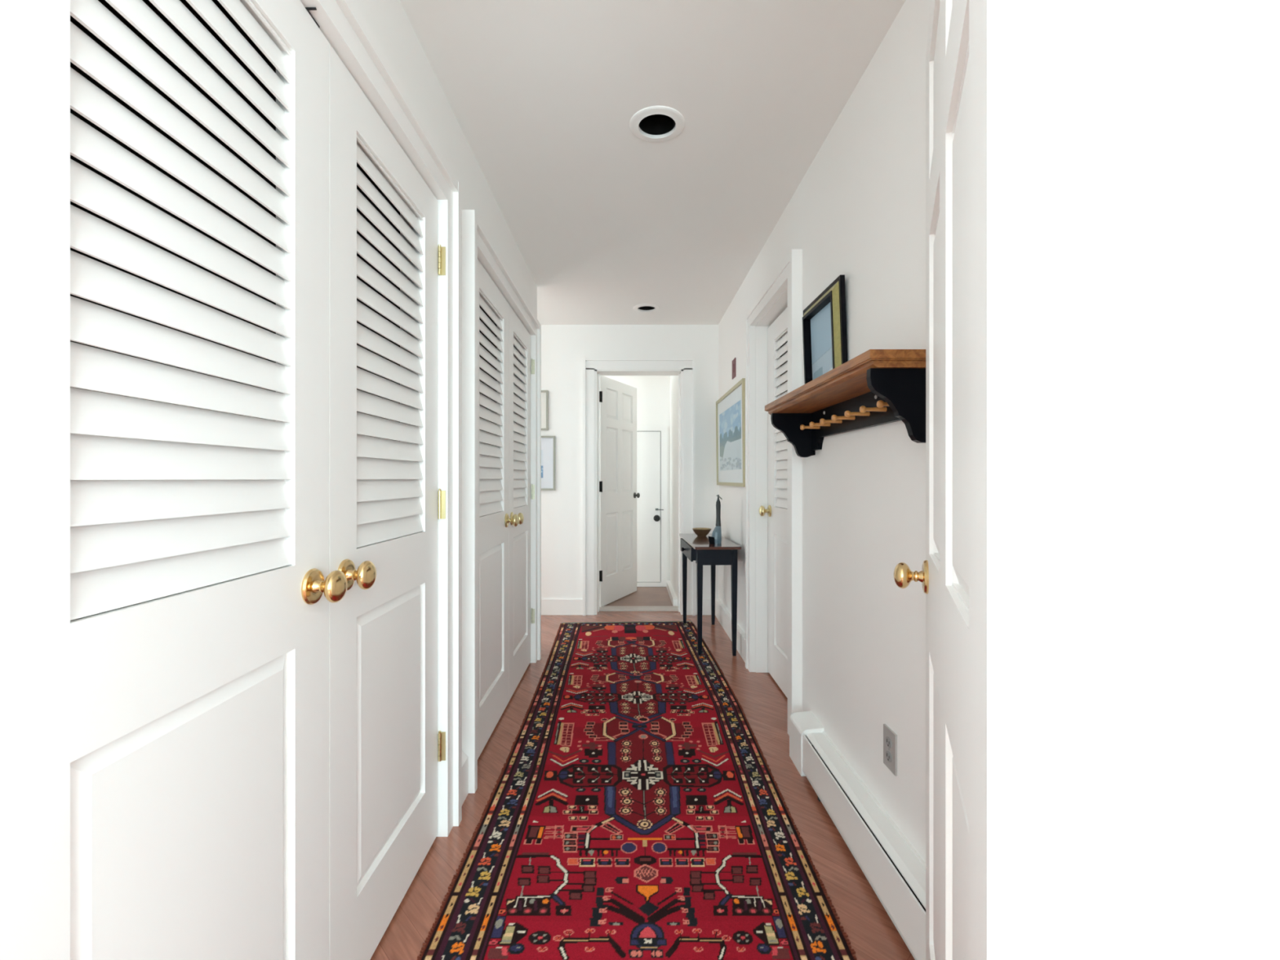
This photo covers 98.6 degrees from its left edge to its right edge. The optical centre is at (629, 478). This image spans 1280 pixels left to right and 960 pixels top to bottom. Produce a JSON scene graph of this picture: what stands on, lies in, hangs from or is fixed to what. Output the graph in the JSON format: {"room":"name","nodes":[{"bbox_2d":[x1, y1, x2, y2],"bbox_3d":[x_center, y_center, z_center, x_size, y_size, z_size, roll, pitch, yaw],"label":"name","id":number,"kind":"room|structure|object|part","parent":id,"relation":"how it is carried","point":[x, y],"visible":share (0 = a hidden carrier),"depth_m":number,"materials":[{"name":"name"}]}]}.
{"room":"home hallway","nodes":[
{"label":"home hallway","id":0,"kind":"room"},
{"bbox_2d":[70,0,497,457],"bbox_3d":[-1.001,-0.076,1.950,0.538,2.438,2.990,0,0,0],"label":"wall","id":1,"kind":"structure","parent":0,"point":[104,2],"depth_m":1.58,"materials":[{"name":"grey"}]},
{"bbox_2d":[354,0,537,461],"bbox_3d":[-0.677,-0.076,2.010,0.110,2.440,3.400,0,0,0],"label":"wall","id":2,"kind":"structure","parent":0,"point":[388,20],"depth_m":1.80,"materials":[{"name":"paint"}]},
{"bbox_2d":[0,0,347,959],"bbox_3d":[-0.596,0.121,0.805,0.098,2.022,0.626,0,0,0],"label":"door","id":3,"kind":"structure","parent":2,"relation":"in","point":[167,587],"depth_m":0.72,"materials":[{"name":"paint"}]},
{"bbox_3d":[-0.624,0.624,0.802,0.020,0.630,0.406,0,0,0],"label":"raised panel","id":4,"kind":"part","parent":3,"relation":"part of","materials":[{"name":"paint"}]},
{"bbox_3d":[-0.576,0.207,1.056,0.056,0.062,0.062,0,0,0],"label":"knob","id":5,"kind":"part","parent":3,"relation":"part of","materials":[{"name":"gold metal"}]},
{"bbox_2d":[300,0,462,836],"bbox_3d":[-0.592,0.083,1.165,0.060,2.122,1.359,0,0,0],"label":"door frame","id":6,"kind":"structure","parent":2,"relation":"attached to","point":[341,22],"depth_m":1.76,"materials":[{"name":"paint"}]},
{"bbox_2d":[328,44,445,959],"bbox_3d":[-0.596,0.123,1.438,0.098,2.018,0.634,0,0,0],"label":"door","id":7,"kind":"structure","parent":2,"relation":"in","point":[383,492],"depth_m":1.35,"materials":[{"name":"paint"}]},
{"bbox_3d":[-0.576,0.207,1.181,0.056,0.062,0.062,0,0,0],"label":"knob","id":8,"kind":"part","parent":7,"relation":"part of","materials":[{"name":"gold metal"}]},
{"bbox_3d":[-0.624,0.624,1.437,0.020,0.630,0.414,0,0,0],"label":"raised panel","id":9,"kind":"part","parent":7,"relation":"part of","materials":[{"name":"paint"}]},
{"bbox_2d":[462,751,468,804],"bbox_3d":[-0.604,1.059,1.923,0.037,0.170,0.151,0,0,0],"label":"baseboard","id":10,"kind":"structure","parent":2,"relation":"attached to","point":[464,757],"depth_m":1.97,"materials":[{"name":"paint"}]},
{"bbox_2d":[477,258,519,759],"bbox_3d":[-0.597,0.123,2.451,0.098,2.018,0.678,0,0,0],"label":"door","id":11,"kind":"structure","parent":2,"relation":"in","point":[493,518],"depth_m":2.48,"materials":[{"name":"paint"}]},
{"bbox_3d":[-0.625,0.624,2.462,0.020,0.630,0.441,0,0,0],"label":"raised panel","id":12,"kind":"part","parent":11,"relation":"part of","materials":[{"name":"paint"}]},
{"bbox_3d":[-0.577,0.207,2.730,0.056,0.062,0.062,0,0,0],"label":"knob","id":13,"kind":"part","parent":11,"relation":"part of","materials":[{"name":"gold metal"}]},
{"bbox_2d":[462,209,541,793],"bbox_3d":[-0.592,0.083,2.751,0.060,2.122,1.502,0,0,0],"label":"door frame","id":14,"kind":"structure","parent":2,"relation":"attached to","point":[477,243],"depth_m":2.00,"materials":[{"name":"paint"}]},
{"bbox_2d":[508,304,534,702],"bbox_3d":[-0.597,0.123,3.104,0.098,2.018,0.624,0,0,0],"label":"door","id":15,"kind":"structure","parent":2,"relation":"in","point":[519,472],"depth_m":3.08,"materials":[{"name":"paint"}]},
{"bbox_3d":[-0.625,0.624,3.103,0.020,0.630,0.404,0,0,0],"label":"raised panel","id":16,"kind":"part","parent":15,"relation":"part of","materials":[{"name":"paint"}]},
{"bbox_3d":[-0.577,0.207,2.852,0.056,0.062,0.062,0,0,0],"label":"knob","id":17,"kind":"part","parent":15,"relation":"part of","materials":[{"name":"gold metal"}]},
{"bbox_2d":[541,324,718,599],"bbox_3d":[-0.235,-0.076,4.730,2.229,2.440,0.200,0,0,0],"label":"wall","id":18,"kind":"structure","parent":0,"point":[564,348],"depth_m":4.63,"materials":[{"name":"paint"}]},
{"bbox_2d":[541,390,548,430],"bbox_3d":[-0.832,-0.574,4.620,0.300,0.334,0.018,0,0,0],"label":"framed picture","id":19,"kind":"object","parent":18,"relation":"attached to","point":[544,393],"visible":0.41,"depth_m":4.62,"materials":[{"name":"grey"}]},
{"bbox_2d":[541,435,555,490],"bbox_3d":[-0.823,-0.131,4.620,0.400,0.457,0.018,0,0,0],"label":"framed picture","id":20,"kind":"object","parent":18,"relation":"attached to","point":[548,442],"visible":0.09,"depth_m":4.62,"materials":[{"name":"grey paper"}]},
{"bbox_2d":[541,449,542,477],"bbox_3d":[-0.823,-0.125,4.621,0.196,0.236,0.001,0,0,0],"label":"print","id":21,"kind":"object","parent":20,"relation":"attached to","point":[541,450],"depth_m":4.62},
{"bbox_2d":[541,599,582,614],"bbox_3d":[-0.871,1.079,4.622,0.959,0.130,0.016,0,0,0],"label":"baseboard","id":22,"kind":"structure","parent":18,"relation":"attached to","point":[548,606],"depth_m":4.61,"materials":[{"name":"paint"}]},
{"bbox_2d":[599,375,639,607],"bbox_3d":[-0.087,0.110,5.189,0.097,2.045,0.808,0,0,25],"label":"door","id":23,"kind":"structure","parent":18,"relation":"in","point":[618,495],"depth_m":5.15,"materials":[{"name":"paint"}]},
{"bbox_2d":[582,357,695,615],"bbox_3d":[0.082,0.066,4.712,0.943,2.156,0.232,0,0,0],"label":"door frame","id":24,"kind":"structure","parent":18,"relation":"attached to","point":[687,365],"depth_m":4.61,"materials":[{"name":"paint"}]},
{"bbox_2d":[695,599,711,614],"bbox_3d":[0.651,1.079,4.622,0.195,0.130,0.016,0,0,0],"label":"baseboard","id":25,"kind":"structure","parent":18,"relation":"attached to","point":[706,607],"depth_m":4.61,"materials":[{"name":"paint"}]},
{"bbox_2d":[603,375,670,580],"bbox_3d":[-0.345,-0.076,5.860,1.750,2.440,0.080,0,0,0],"label":"wall","id":26,"kind":"structure","parent":0,"point":[653,392],"depth_m":5.82,"materials":[{"name":"paint"}]},
{"bbox_2d":[636,425,666,586],"bbox_3d":[0.010,0.286,5.781,0.780,1.705,0.078,0,0,0],"label":"door","id":27,"kind":"structure","parent":26,"relation":"in","point":[651,440],"depth_m":5.80,"materials":[{"name":"paint"}]},
{"bbox_3d":[0.290,0.417,5.770,0.062,0.062,0.056,0,0,0],"label":"knob","id":28,"kind":"part","parent":27,"relation":"part of","materials":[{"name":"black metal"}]},
{"bbox_2d":[666,580,677,605],"bbox_3d":[-0.335,1.084,5.360,1.530,0.120,0.920,0,0,0],"label":"baseboard","id":29,"kind":"structure","parent":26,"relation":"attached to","point":[671,592],"depth_m":5.20,"materials":[{"name":"paint"}]},
{"bbox_2d":[369,586,915,959],"bbox_3d":[0.000,1.174,2.200,9.200,0.060,9.800,0,0,0],"label":"floor","id":30,"kind":"structure","parent":0,"point":[871,932],"depth_m":1.89,"materials":[{"name":"brown wood"}]},
{"bbox_2d":[417,620,856,959],"bbox_3d":[0.019,1.139,2.570,1.125,0.008,3.660,0,0,0],"label":"runner rug","id":31,"kind":"object","parent":30,"relation":"on","point":[636,810],"visible":0.99,"depth_m":1.77,"materials":[{"name":"fabric"}]},
{"bbox_2d":[599,605,678,611],"bbox_3d":[0.082,1.137,4.815,0.707,0.014,0.130,0,0,0],"label":"threshold","id":32,"kind":"object","parent":30,"relation":"on","point":[604,608],"visible":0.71,"depth_m":4.79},
{"bbox_2d":[679,533,741,656],"bbox_3d":[0.538,0.789,3.934,0.332,0.709,0.850,0,0,-2],"label":"console table","id":33,"kind":"object","parent":30,"relation":"on","point":[693,547],"visible":0.95,"depth_m":3.54,"materials":[{"name":"black wood"}]},
{"bbox_3d":[0.433,0.794,4.311,0.036,0.682,0.036,0,0,-2],"label":"leg","id":34,"kind":"part","parent":33,"relation":"part of","materials":[{"name":"black paint"}]},
{"bbox_3d":[0.523,0.503,3.934,0.246,0.092,0.586,0,0,-2],"label":"drawer","id":35,"kind":"part","parent":33,"relation":"part of","materials":[{"name":"black paint"}]},
{"bbox_3d":[0.455,0.794,3.553,0.036,0.682,0.036,0,0,-2],"label":"leg","id":36,"kind":"part","parent":33,"relation":"part of","materials":[{"name":"black paint"}]},
{"bbox_2d":[692,527,711,536],"bbox_3d":[0.549,0.406,4.165,0.147,0.057,0.147,0,0,0],"label":"bowl","id":37,"kind":"object","parent":33,"relation":"on","point":[700,531],"visible":1,"depth_m":4.12,"materials":[{"name":"brown wood"}]},
{"bbox_2d":[707,536,714,544],"bbox_3d":[0.546,0.409,3.662,0.042,0.052,0.014,0,0,0],"label":"block","id":38,"kind":"object","parent":33,"relation":"on","point":[711,540],"visible":1,"depth_m":3.65,"materials":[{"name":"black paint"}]},
{"bbox_3d":[0.657,0.798,4.317,0.036,0.691,0.036,0,0,-2],"label":"leg","id":39,"kind":"part","parent":33,"relation":"part of","materials":[{"name":"black paint"}]},
{"bbox_2d":[711,494,722,543],"bbox_3d":[0.585,0.271,3.700,0.068,0.328,0.065,0,0,42],"label":"sculpture","id":40,"kind":"object","parent":33,"relation":"on","point":[717,532],"visible":0.98,"depth_m":3.69,"materials":[{"name":"glass"}]},
{"bbox_3d":[0.678,0.798,3.559,0.036,0.691,0.036,0,0,-2],"label":"leg","id":41,"kind":"part","parent":33,"relation":"part of","materials":[{"name":"black paint"}]},
{"bbox_2d":[400,0,906,324],"bbox_3d":[0.000,-1.306,2.200,9.200,0.020,9.800,0,0,0],"label":"ceiling","id":42,"kind":"structure","parent":0,"point":[605,220],"depth_m":1.99,"materials":[{"name":"white paint"}]},
{"bbox_2d":[633,303,659,312],"bbox_3d":[0.131,-1.357,4.176,0.203,0.138,0.203,0,0,0],"label":"recessed light","id":43,"kind":"object","parent":42,"relation":"in","point":[643,308],"visible":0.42,"depth_m":4.22,"materials":[{"name":"paint"}]},
{"bbox_2d":[629,106,684,142],"bbox_3d":[0.102,-1.357,2.013,0.203,0.138,0.203,0,0,0],"label":"recessed light","id":44,"kind":"object","parent":42,"relation":"in","point":[660,123],"visible":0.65,"depth_m":2.06,"materials":[{"name":"paint"}]},
{"bbox_2d":[670,375,678,606],"bbox_3d":[0.480,-0.076,5.325,0.100,2.440,0.989,0,0,0],"label":"wall","id":45,"kind":"structure","parent":0,"point":[673,379],"depth_m":5.21,"materials":[{"name":"paint"}]},
{"bbox_2d":[780,340,787,460],"bbox_3d":[1.175,-0.076,2.862,0.590,2.438,0.835,0,0,0],"label":"wall","id":46,"kind":"structure","parent":0,"point":[787,340],"depth_m":3.26,"materials":[{"name":"grey"}]},
{"bbox_2d":[718,0,930,862],"bbox_3d":[0.814,-0.076,2.470,0.130,2.440,4.320,0,0,0],"label":"wall","id":47,"kind":"structure","parent":0,"point":[857,212],"depth_m":1.71,"materials":[{"name":"paint"}]},
{"bbox_2d":[715,598,745,662],"bbox_3d":[0.734,1.074,3.978,0.030,0.140,1.265,0,0,0],"label":"baseboard","id":48,"kind":"structure","parent":47,"relation":"attached to","point":[722,615],"depth_m":3.98,"materials":[{"name":"paint"}]},
{"bbox_2d":[715,377,745,486],"bbox_3d":[0.734,-0.294,4.045,0.027,0.692,1.080,0,0,0],"label":"framed picture","id":49,"kind":"object","parent":47,"relation":"attached to","point":[730,407],"visible":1,"depth_m":3.94,"materials":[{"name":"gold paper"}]},
{"bbox_2d":[732,357,735,379],"bbox_3d":[0.745,-0.785,3.925,0.009,0.132,0.116,0,0,0],"label":"fire alarm","id":50,"kind":"object","parent":47,"relation":"attached to","point":[734,359],"visible":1,"depth_m":3.91,"materials":[{"name":"red plastic"}]},
{"bbox_2d":[759,306,787,697],"bbox_3d":[0.801,0.123,2.862,0.098,2.018,0.764,0,0,0],"label":"door","id":51,"kind":"structure","parent":47,"relation":"in","point":[777,332],"depth_m":3.05,"materials":[{"name":"paint"}]},
{"bbox_3d":[0.781,0.187,3.186,0.056,0.062,0.062,0,0,0],"label":"knob","id":52,"kind":"part","parent":51,"relation":"part of","materials":[{"name":"gold metal"}]},
{"bbox_3d":[0.829,0.624,2.845,0.020,0.630,0.511,0,0,0],"label":"raised panel","id":53,"kind":"part","parent":51,"relation":"part of","materials":[{"name":"paint"}]},
{"bbox_2d":[745,248,802,735],"bbox_3d":[0.789,0.075,2.863,0.170,2.138,0.960,0,0,0],"label":"door frame","id":54,"kind":"structure","parent":47,"relation":"attached to","point":[789,273],"depth_m":3.25,"materials":[{"name":"paint"}]},
{"bbox_2d":[764,349,925,457],"bbox_3d":[0.657,-0.195,1.792,0.184,0.217,1.004,0,0,0],"label":"shelf","id":55,"kind":"object","parent":47,"relation":"attached to","point":[875,387],"visible":0.98,"depth_m":1.59,"materials":[{"name":"brown wood"}]},
{"bbox_2d":[802,275,847,383],"bbox_3d":[0.725,-0.499,2.075,0.045,0.392,0.400,0,0,0],"label":"framed picture","id":56,"kind":"object","parent":55,"relation":"on","point":[824,319],"visible":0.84,"depth_m":2.04,"materials":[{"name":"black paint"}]},
{"bbox_3d":[0.734,-0.499,2.075,0.002,0.292,0.300,-2,0,0],"label":"glass","id":57,"kind":"part","parent":56,"relation":"part of","materials":[{"name":"glass"}]},
{"bbox_3d":[0.663,-0.272,1.792,0.172,0.016,0.980,0,0,0],"label":"under moulding","id":58,"kind":"part","parent":55,"relation":"part of","materials":[{"name":"brown wood"}]},
{"bbox_2d":[789,711,925,959],"bbox_3d":[0.705,1.052,1.385,0.088,0.185,1.770,0,0,0],"label":"baseboard heater","id":59,"kind":"object","parent":47,"relation":"attached to","point":[895,872],"visible":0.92,"depth_m":1.58,"materials":[{"name":"white metal"}]},
{"bbox_3d":[0.724,1.048,1.325,0.051,0.152,1.650,0,0,0],"label":"plate","id":60,"kind":"part","parent":59,"relation":"part of","materials":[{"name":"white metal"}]},
{"bbox_2d":[883,724,897,776],"bbox_3d":[0.744,0.774,1.573,0.009,0.114,0.072,0,0,0],"label":"wall outlet","id":61,"kind":"object","parent":47,"relation":"attached to","point":[890,737],"visible":1,"depth_m":1.56,"materials":[{"name":"plastic"}]},
{"bbox_2d":[885,751,892,762],"bbox_3d":[0.742,0.794,1.573,0.003,0.029,0.033,0,0,0],"label":"socket","id":62,"kind":"object","parent":61,"relation":"attached to","point":[888,753],"depth_m":1.57,"materials":[{"name":"black"}]},
{"bbox_2d":[885,736,892,747],"bbox_3d":[0.742,0.753,1.573,0.003,0.029,0.033,0,0,0],"label":"socket","id":63,"kind":"object","parent":61,"relation":"attached to","point":[888,739],"depth_m":1.57,"materials":[{"name":"black"}]},
{"bbox_3d":[0.000,-0.076,0.365,4.400,2.440,0.110,0,0,0],"label":"wall","id":64,"kind":"structure","parent":0,"visible":0},
{"bbox_2d":[893,0,1006,959],"bbox_3d":[0.449,0.117,0.808,0.106,2.030,0.815,0,0,25],"label":"door","id":65,"kind":"structure","parent":64,"relation":"in","point":[962,575],"depth_m":0.58,"materials":[{"name":"paint"}]},
{"bbox_3d":[0.575,0.200,1.132,0.056,0.054,0.054,0,0,25],"label":"knob","id":66,"kind":"part","parent":65,"relation":"part of","materials":[{"name":"gold metal"}]}
]}

